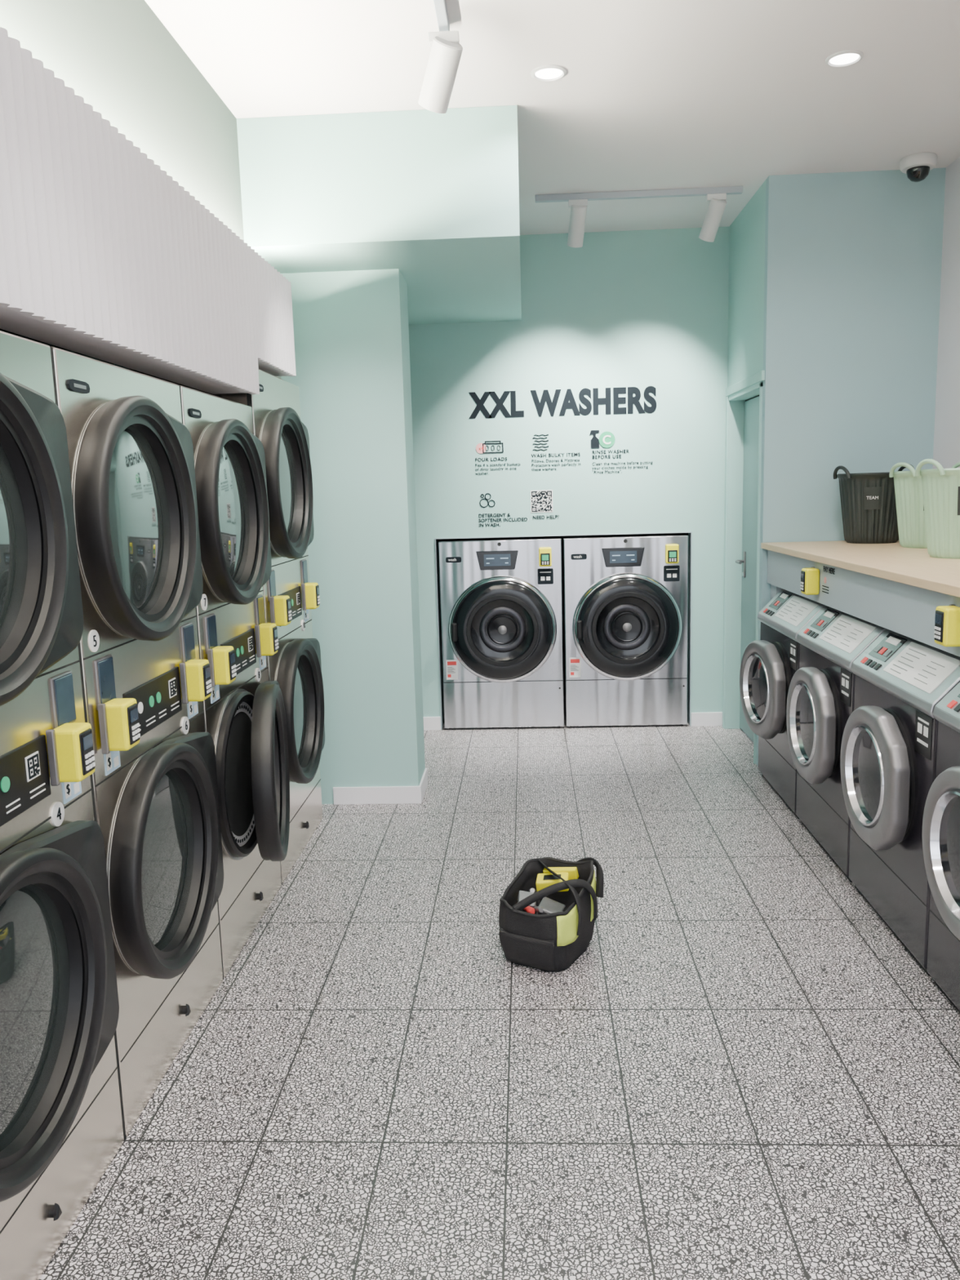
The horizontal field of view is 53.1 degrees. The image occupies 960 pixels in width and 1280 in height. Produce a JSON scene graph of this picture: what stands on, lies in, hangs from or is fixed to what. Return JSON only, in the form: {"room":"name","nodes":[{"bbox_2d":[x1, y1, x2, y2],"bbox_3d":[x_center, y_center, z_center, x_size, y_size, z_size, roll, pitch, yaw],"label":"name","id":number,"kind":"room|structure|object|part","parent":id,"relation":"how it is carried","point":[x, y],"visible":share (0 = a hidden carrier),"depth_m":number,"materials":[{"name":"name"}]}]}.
{"room":"laundry","nodes":[
{"label":"laundry","id":0,"kind":"room"},
{"bbox_2d":[0,328,113,364],"bbox_3d":[-1.892,-0.301,2.346,0.100,3.080,7.750,-1,9,3],"label":"wall","id":1,"kind":"structure","parent":0,"point":[2,330],"depth_m":4.00,"materials":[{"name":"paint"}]},
{"bbox_2d":[0,0,280,378],"bbox_3d":[-1.152,-1.240,1.453,0.105,0.989,6.145,-1,9,3],"label":"wall","id":2,"kind":"structure","parent":0,"point":[117,55],"depth_m":2.95,"materials":[{"name":"grey paint"}]},
{"bbox_2d":[0,26,296,394],"bbox_3d":[-1.008,-0.818,1.307,0.170,0.520,5.700,-1,9,3],"label":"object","id":3,"kind":"object","parent":2,"relation":"attached to","point":[104,255],"visible":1,"depth_m":2.33,"materials":[{"name":"white"}]},
{"bbox_2d":[113,268,425,804],"bbox_3d":[-1.033,-0.707,4.811,1.385,3.079,0.320,-1,9,3],"label":"pillar","id":4,"kind":"structure","parent":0,"point":[353,378],"depth_m":4.66,"materials":[{"name":"teal paint"}]},
{"bbox_2d":[333,768,427,804],"bbox_3d":[-0.512,0.760,5.011,0.447,0.090,0.332,-1,9,3],"label":"baseboard","id":5,"kind":"structure","parent":4,"relation":"attached to","point":[377,794],"depth_m":4.85,"materials":[{"name":"white paint"}]},
{"bbox_2d":[236,105,521,324],"bbox_3d":[-0.369,-2.048,4.915,1.145,0.499,2.000,-1,9,3],"label":"soffit","id":6,"kind":"structure","parent":0,"point":[433,197],"depth_m":3.94,"materials":[{"name":"teal paint"}]},
{"bbox_2d":[39,716,959,1279],"bbox_3d":[0.273,1.146,3.004,4.300,0.100,8.800,-1,9,3],"label":"floor","id":7,"kind":"structure","parent":0,"point":[742,1072],"depth_m":2.61,"materials":[{"name":"tile"}]},
{"bbox_2d":[0,330,124,1279],"bbox_3d":[-1.314,0.365,1.849,0.957,1.885,0.781,-1,9,3],"label":"dryer","id":8,"kind":"object","parent":7,"relation":"on","point":[62,1126],"visible":1,"depth_m":1.93,"materials":[{"name":"metal"}]},
{"bbox_3d":[-0.905,-0.183,1.670,0.018,0.492,0.492,-1,9,3],"label":"door glass","id":9,"kind":"part","parent":8,"relation":"part of","materials":[{"name":"clear glass"}]},
{"bbox_3d":[-0.914,0.290,1.821,0.006,0.130,0.380,-1,9,3],"label":"label panel","id":10,"kind":"part","parent":8,"relation":"part of","materials":[{"name":"black plastic"}]},
{"bbox_3d":[-0.880,0.706,1.808,0.018,0.492,0.492,-1,9,3],"label":"door glass","id":11,"kind":"part","parent":8,"relation":"part of","materials":[{"name":"clear glass"}]},
{"bbox_3d":[-0.900,0.371,2.046,0.004,0.052,0.052,-1,9,3],"label":"number plate","id":12,"kind":"part","parent":8,"relation":"part of","materials":[{"name":"white plastic"}]},
{"bbox_2d":[51,346,223,1139],"bbox_3d":[-1.278,0.244,2.619,0.957,1.885,0.781,-1,9,3],"label":"dryer","id":13,"kind":"object","parent":7,"relation":"on","point":[146,682],"visible":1,"depth_m":2.46,"materials":[{"name":"metal"}]},
{"bbox_3d":[-0.899,0.002,2.236,0.002,0.052,0.052,-1,9,3],"label":"number plate","id":14,"kind":"part","parent":13,"relation":"part of","materials":[{"name":"white plastic"}]},
{"bbox_3d":[-0.869,-0.304,2.440,0.018,0.492,0.492,-1,9,3],"label":"door glass","id":15,"kind":"part","parent":13,"relation":"part of","materials":[{"name":"clear glass"}]},
{"bbox_3d":[-0.878,0.169,2.591,0.006,0.130,0.380,-1,9,3],"label":"label panel","id":16,"kind":"part","parent":13,"relation":"part of","materials":[{"name":"black plastic"}]},
{"bbox_3d":[-0.844,0.585,2.578,0.018,0.492,0.492,-1,9,3],"label":"door glass","id":17,"kind":"part","parent":13,"relation":"part of","materials":[{"name":"clear glass"}]},
{"bbox_3d":[-0.864,0.250,2.815,0.004,0.052,0.052,-1,9,3],"label":"number plate","id":18,"kind":"part","parent":13,"relation":"part of","materials":[{"name":"white plastic"}]},
{"bbox_2d":[128,368,324,884],"bbox_3d":[-1.209,-0.071,4.134,0.957,2.040,0.796,-1,9,3],"label":"dryer","id":19,"kind":"object","parent":7,"relation":"on","point":[290,597],"visible":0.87,"depth_m":4.04,"materials":[{"name":"metal"}]},
{"bbox_3d":[-0.800,-0.640,3.945,0.018,0.492,0.492,-1,9,3],"label":"door glass","id":20,"kind":"part","parent":19,"relation":"part of","materials":[{"name":"clear glass"}]},
{"bbox_3d":[-0.809,-0.147,4.098,0.006,0.130,0.380,-1,9,3],"label":"label panel","id":21,"kind":"part","parent":19,"relation":"part of","materials":[{"name":"black plastic"}]},
{"bbox_3d":[-0.774,0.303,4.091,0.018,0.492,0.492,-1,9,3],"label":"door glass","id":22,"kind":"part","parent":19,"relation":"part of","materials":[{"name":"clear glass"}]},
{"bbox_3d":[-0.795,-0.066,4.323,0.004,0.052,0.052,-1,9,3],"label":"number plate","id":23,"kind":"part","parent":19,"relation":"part of","materials":[{"name":"white plastic"}]},
{"bbox_2d":[179,385,289,977],"bbox_3d":[-1.184,0.124,3.376,1.074,1.885,0.761,-1,9,3],"label":"dryer","id":24,"kind":"object","parent":7,"relation":"on","point":[245,717],"visible":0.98,"depth_m":3.22,"materials":[{"name":"metal"}]},
{"bbox_3d":[-0.863,-0.118,3.006,0.002,0.052,0.052,-1,9,3],"label":"number plate","id":25,"kind":"part","parent":24,"relation":"part of","materials":[{"name":"white plastic"}]},
{"bbox_3d":[-0.833,-0.424,3.210,0.018,0.492,0.492,-1,9,3],"label":"door glass","id":26,"kind":"part","parent":24,"relation":"part of","materials":[{"name":"clear glass"}]},
{"bbox_3d":[-0.842,0.049,3.360,0.006,0.130,0.380,-1,9,3],"label":"label panel","id":27,"kind":"part","parent":24,"relation":"part of","materials":[{"name":"black plastic"}]},
{"bbox_3d":[-0.828,0.130,3.585,0.004,0.052,0.052,-1,9,3],"label":"number plate","id":28,"kind":"part","parent":24,"relation":"part of","materials":[{"name":"white plastic"}]},
{"bbox_2d":[438,536,564,729],"bbox_3d":[0.162,-0.092,6.638,0.787,1.238,1.025,-1,9,3],"label":"washing machine","id":29,"kind":"object","parent":7,"relation":"on","point":[501,597],"visible":1,"depth_m":6.17,"materials":[{"name":"metal"}]},
{"bbox_3d":[-0.164,-0.050,6.158,0.035,0.120,0.035,-1,9,3],"label":"door handle","id":30,"kind":"part","parent":29,"relation":"part of","materials":[{"name":"black plastic"}]},
{"bbox_2d":[498,857,604,972],"bbox_3d":[0.241,0.911,3.235,0.291,0.295,0.333,3,10,30],"label":"tool bag","id":31,"kind":"object","parent":7,"relation":"on","point":[548,913],"visible":1,"depth_m":3.15,"materials":[{"name":"black fabric"}]},
{"bbox_3d":[0.157,0.890,3.180,0.026,0.026,0.090,-11,4,-19],"label":"tool handle","id":32,"kind":"part","parent":31,"relation":"part of","materials":[{"name":"red plastic"}]},
{"bbox_3d":[0.179,0.874,3.293,0.026,0.090,0.026,34,64,21],"label":"tool handle","id":33,"kind":"part","parent":31,"relation":"part of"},
{"bbox_3d":[0.189,0.891,3.174,0.026,0.026,0.090,-23,-5,-19],"label":"tool handle","id":34,"kind":"part","parent":31,"relation":"part of","materials":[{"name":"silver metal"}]},
{"bbox_2d":[560,533,688,727],"bbox_3d":[0.960,-0.108,6.598,0.787,1.238,1.025,-1,9,3],"label":"washing machine","id":35,"kind":"object","parent":7,"relation":"on","point":[625,597],"visible":1,"depth_m":6.14,"materials":[{"name":"metal"}]},
{"bbox_3d":[0.634,-0.066,6.118,0.035,0.120,0.035,-1,9,3],"label":"door handle","id":36,"kind":"part","parent":35,"relation":"part of","materials":[{"name":"black plastic"}]},
{"bbox_2d":[739,588,825,818],"bbox_3d":[1.754,0.273,4.719,0.858,1.017,0.720,-1,9,3],"label":"washing machine","id":37,"kind":"object","parent":7,"relation":"on","point":[769,664],"visible":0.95,"depth_m":4.63,"materials":[{"name":"grey metal"}]},
{"bbox_3d":[1.367,0.237,4.716,0.008,0.320,0.320,-2,9,-4],"label":"door glass","id":38,"kind":"part","parent":37,"relation":"part of","materials":[{"name":"clear glass"}]},
{"bbox_3d":[1.457,0.234,4.721,0.018,0.450,0.450,-1,9,3],"label":"door mount","id":39,"kind":"part","parent":37,"relation":"part of","materials":[{"name":"black plastic"}]},
{"bbox_2d":[760,540,959,657],"bbox_3d":[1.863,0.378,3.303,0.875,1.237,3.815,-1,9,3],"label":"countertop","id":40,"kind":"structure","parent":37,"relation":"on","point":[894,587],"depth_m":3.67,"materials":[{"name":"brown wood"}]},
{"bbox_3d":[1.888,0.110,5.132,0.645,1.206,0.120,-1,9,3],"label":"panel","id":41,"kind":"part","parent":40,"relation":"part of","materials":[{"name":"grey paint"}]},
{"bbox_2d":[800,566,819,595],"bbox_3d":[1.458,-0.260,4.253,0.068,0.120,0.086,-1,9,3],"label":"card reader","id":42,"kind":"object","parent":40,"relation":"attached to","point":[810,577],"visible":1,"depth_m":4.21,"materials":[{"name":"yellow plastic"}]},
{"bbox_2d":[833,464,914,543],"bbox_3d":[1.986,-0.689,4.855,0.372,0.389,0.350,-2,9,-6],"label":"laundry basket","id":43,"kind":"object","parent":40,"relation":"on","point":[868,500],"visible":0.78,"depth_m":4.75,"materials":[{"name":"plastic"}]},
{"bbox_3d":[1.812,-0.841,4.814,0.030,0.066,0.168,-2,9,-6],"label":"handle","id":44,"kind":"part","parent":43,"relation":"part of","materials":[{"name":"plastic"}]},
{"bbox_3d":[2.152,-0.856,4.848,0.030,0.066,0.168,-2,9,-6],"label":"handle","id":45,"kind":"part","parent":43,"relation":"part of","materials":[{"name":"plastic"}]},
{"bbox_2d":[888,462,959,548],"bbox_3d":[2.081,-0.625,4.425,0.372,0.389,0.350,-4,9,-17],"label":"tub","id":46,"kind":"object","parent":40,"relation":"on","point":[908,486],"visible":0.56,"depth_m":4.36,"materials":[{"name":"green plastic"}]},
{"bbox_3d":[1.913,-0.772,4.351,0.030,0.066,0.168,-4,9,-17],"label":"handle","id":47,"kind":"part","parent":46,"relation":"part of","materials":[{"name":"green plastic"}]},
{"bbox_3d":[2.240,-0.796,4.450,0.030,0.066,0.168,-4,9,-17],"label":"handle","id":48,"kind":"part","parent":46,"relation":"part of","materials":[{"name":"green plastic"}]},
{"bbox_2d":[915,458,959,559],"bbox_3d":[1.927,-0.525,3.810,0.372,0.389,0.350,-3,9,-11],"label":"laundry basket","id":49,"kind":"object","parent":40,"relation":"on","point":[940,486],"visible":1,"depth_m":3.74,"materials":[{"name":"green plastic"}]},
{"bbox_3d":[1.755,-0.674,3.752,0.030,0.066,0.168,-3,9,-11],"label":"handle","id":50,"kind":"part","parent":49,"relation":"part of","materials":[{"name":"green plastic"}]},
{"bbox_2d":[933,604,959,646],"bbox_3d":[1.393,-0.042,2.857,0.068,0.120,0.086,-1,9,3],"label":"card reader","id":51,"kind":"object","parent":40,"relation":"attached to","point":[947,619],"visible":1,"depth_m":2.82,"materials":[{"name":"yellow plastic"}]},
{"bbox_2d":[786,605,886,882],"bbox_3d":[1.743,0.386,3.996,0.812,1.017,0.720,-1,9,3],"label":"washing machine","id":52,"kind":"object","parent":7,"relation":"on","point":[820,700],"visible":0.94,"depth_m":3.89,"materials":[{"name":"grey metal"}]},
{"bbox_3d":[1.357,0.348,4.001,0.008,0.320,0.320,-1,9,2],"label":"door glass","id":53,"kind":"part","parent":52,"relation":"part of","materials":[{"name":"clear glass"}]},
{"bbox_3d":[1.423,0.347,3.999,0.018,0.450,0.450,-1,9,3],"label":"door mount","id":54,"kind":"part","parent":52,"relation":"part of","materials":[{"name":"black plastic"}]},
{"bbox_2d":[840,628,959,976],"bbox_3d":[1.710,0.498,3.275,0.812,1.017,0.720,-1,9,3],"label":"washing machine","id":55,"kind":"object","parent":7,"relation":"on","point":[888,756],"visible":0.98,"depth_m":3.15,"materials":[{"name":"grey metal"}]},
{"bbox_3d":[1.324,0.461,3.280,0.008,0.320,0.320,-1,9,2],"label":"door glass","id":56,"kind":"part","parent":55,"relation":"part of","materials":[{"name":"clear glass"}]},
{"bbox_3d":[1.390,0.460,3.278,0.018,0.450,0.450,-1,9,3],"label":"door mount","id":57,"kind":"part","parent":55,"relation":"part of","materials":[{"name":"black plastic"}]},
{"bbox_2d":[922,682,959,1013],"bbox_3d":[1.676,0.611,2.553,0.812,1.017,0.720,-1,9,3],"label":"washing machine","id":58,"kind":"object","parent":7,"relation":"on","point":[941,814],"visible":1,"depth_m":2.73,"materials":[{"name":"grey metal"}]},
{"bbox_3d":[1.290,0.574,2.558,0.008,0.320,0.320,-1,9,2],"label":"door glass","id":59,"kind":"part","parent":58,"relation":"part of","materials":[{"name":"clear glass"}]},
{"bbox_2d":[144,0,959,235],"bbox_3d":[0.185,-1.995,2.516,4.300,0.100,8.800,-1,9,3],"label":"ceiling","id":60,"kind":"structure","parent":0,"point":[652,95],"depth_m":3.63,"materials":[{"name":"white paint"}]},
{"bbox_2d":[417,0,462,113],"bbox_3d":[-0.196,-1.686,1.833,0.161,0.280,2.921,-1,9,3],"label":"track light","id":61,"kind":"object","parent":60,"relation":"attached to","point":[446,52],"visible":1,"depth_m":3.13,"materials":[{"name":"grey metal"}]},
{"bbox_3d":[-0.183,-1.804,1.778,0.034,0.032,2.850,-1,9,3],"label":"rail","id":62,"kind":"part","parent":61,"relation":"part of","materials":[{"name":"grey metal"}]},
{"bbox_2d":[531,64,566,80],"bbox_3d":[0.256,-2.106,3.570,0.132,0.008,0.132,-1,9,3],"label":"recessed light","id":63,"kind":"object","parent":60,"relation":"in","point":[548,72],"visible":1,"depth_m":3.56,"materials":[{"name":"white plastic"}]},
{"bbox_2d":[534,186,742,247],"bbox_3d":[0.835,-2.228,5.079,1.080,0.260,0.167,-1,9,3],"label":"track light","id":64,"kind":"object","parent":60,"relation":"attached to","point":[717,196],"visible":1,"depth_m":5.03,"materials":[{"name":"grey metal"}]},
{"bbox_3d":[0.830,-2.337,5.037,1.080,0.032,0.034,-1,9,3],"label":"rail","id":65,"kind":"part","parent":64,"relation":"part of","materials":[{"name":"grey metal"}]},
{"bbox_2d":[825,49,863,66],"bbox_3d":[1.334,-2.128,3.516,0.132,0.008,0.132,-1,9,3],"label":"recessed light","id":66,"kind":"object","parent":60,"relation":"in","point":[847,57],"visible":1,"depth_m":3.51,"materials":[{"name":"white"}]},
{"bbox_2d":[899,151,937,182],"bbox_3d":[2.119,-2.274,4.642,0.168,0.108,0.168,-1,9,3],"label":"dome security camera","id":67,"kind":"object","parent":60,"relation":"attached to","point":[917,166],"visible":1,"depth_m":4.60,"materials":[{"name":"white plastic"}]},
{"bbox_2d":[408,226,729,729],"bbox_3d":[-0.008,-0.943,6.145,3.310,3.080,0.120,-1,9,3],"label":"wall","id":68,"kind":"structure","parent":0,"point":[641,309],"depth_m":5.98,"materials":[{"name":"teal paint"}]},
{"bbox_2d":[436,533,688,724],"bbox_3d":[0.568,-0.144,6.771,1.665,1.278,0.919,-1,9,3],"label":"wall niche","id":69,"kind":"object","parent":68,"relation":"attached to","point":[686,534],"visible":0.02,"depth_m":6.41,"materials":[{"name":"black"}]},
{"bbox_2d":[469,386,656,526],"bbox_3d":[0.520,-1.145,6.025,1.168,0.838,0.008,-1,9,3],"label":"wall sign lettering","id":70,"kind":"object","parent":68,"relation":"attached to","point":[541,500],"visible":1,"depth_m":5.99},
{"bbox_2d":[435,531,691,729],"bbox_3d":[0.542,-0.049,6.221,1.627,1.259,0.056,-1,9,3],"label":"trim","id":71,"kind":"structure","parent":68,"relation":"attached to","point":[690,532],"depth_m":6.17,"materials":[{"name":"grey paint"}]},
{"bbox_2d":[423,711,722,730],"bbox_3d":[0.480,0.535,6.287,2.210,0.090,0.012,-1,9,3],"label":"baseboard","id":72,"kind":"structure","parent":68,"relation":"attached to","point":[713,718],"depth_m":6.24,"materials":[{"name":"white"}]},
{"bbox_2d":[727,179,766,387],"bbox_3d":[1.572,-0.897,5.567,0.100,3.080,0.890,-1,9,3],"label":"wall","id":73,"kind":"structure","parent":0,"point":[747,231],"depth_m":5.35,"materials":[{"name":"teal paint"}]},
{"bbox_2d":[722,370,764,764],"bbox_3d":[1.588,-0.397,5.603,0.132,2.079,0.809,-1,9,3],"label":"frame","id":74,"kind":"object","parent":73,"relation":"attached to","point":[736,401],"visible":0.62,"depth_m":5.95,"materials":[{"name":"teal paint"}]},
{"bbox_2d":[739,395,759,742],"bbox_3d":[1.634,-0.385,5.605,0.040,2.028,0.766,-1,9,3],"label":"leaf","id":75,"kind":"object","parent":73,"relation":"attached to","point":[751,412],"visible":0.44,"depth_m":5.75,"materials":[{"name":"teal paint"}]},
{"bbox_2d":[742,551,746,577],"bbox_3d":[1.623,-0.463,5.891,0.008,0.160,0.040,-1,9,3],"label":"plate","id":76,"kind":"object","parent":75,"relation":"attached to","point":[744,553],"visible":1,"depth_m":5.88,"materials":[{"name":"silver metal"}]},
{"bbox_2d":[735,560,744,564],"bbox_3d":[1.589,-0.474,5.834,0.059,0.018,0.129,-1,9,3],"label":"lever","id":77,"kind":"object","parent":76,"relation":"attached to","point":[739,562],"visible":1,"depth_m":5.84,"materials":[{"name":"silver metal"}]},
{"bbox_2d":[755,167,946,766],"bbox_3d":[1.934,-0.832,5.079,0.870,3.080,0.060,-1,9,3],"label":"wall","id":78,"kind":"structure","parent":0,"point":[853,260],"depth_m":4.94,"materials":[{"name":"teal paint"}]},
{"bbox_2d":[932,156,959,469],"bbox_3d":[2.272,-0.317,1.698,0.120,3.080,6.860,-1,9,3],"label":"wall","id":79,"kind":"structure","parent":0,"point":[946,449],"depth_m":4.78,"materials":[{"name":"white paint"}]}
]}

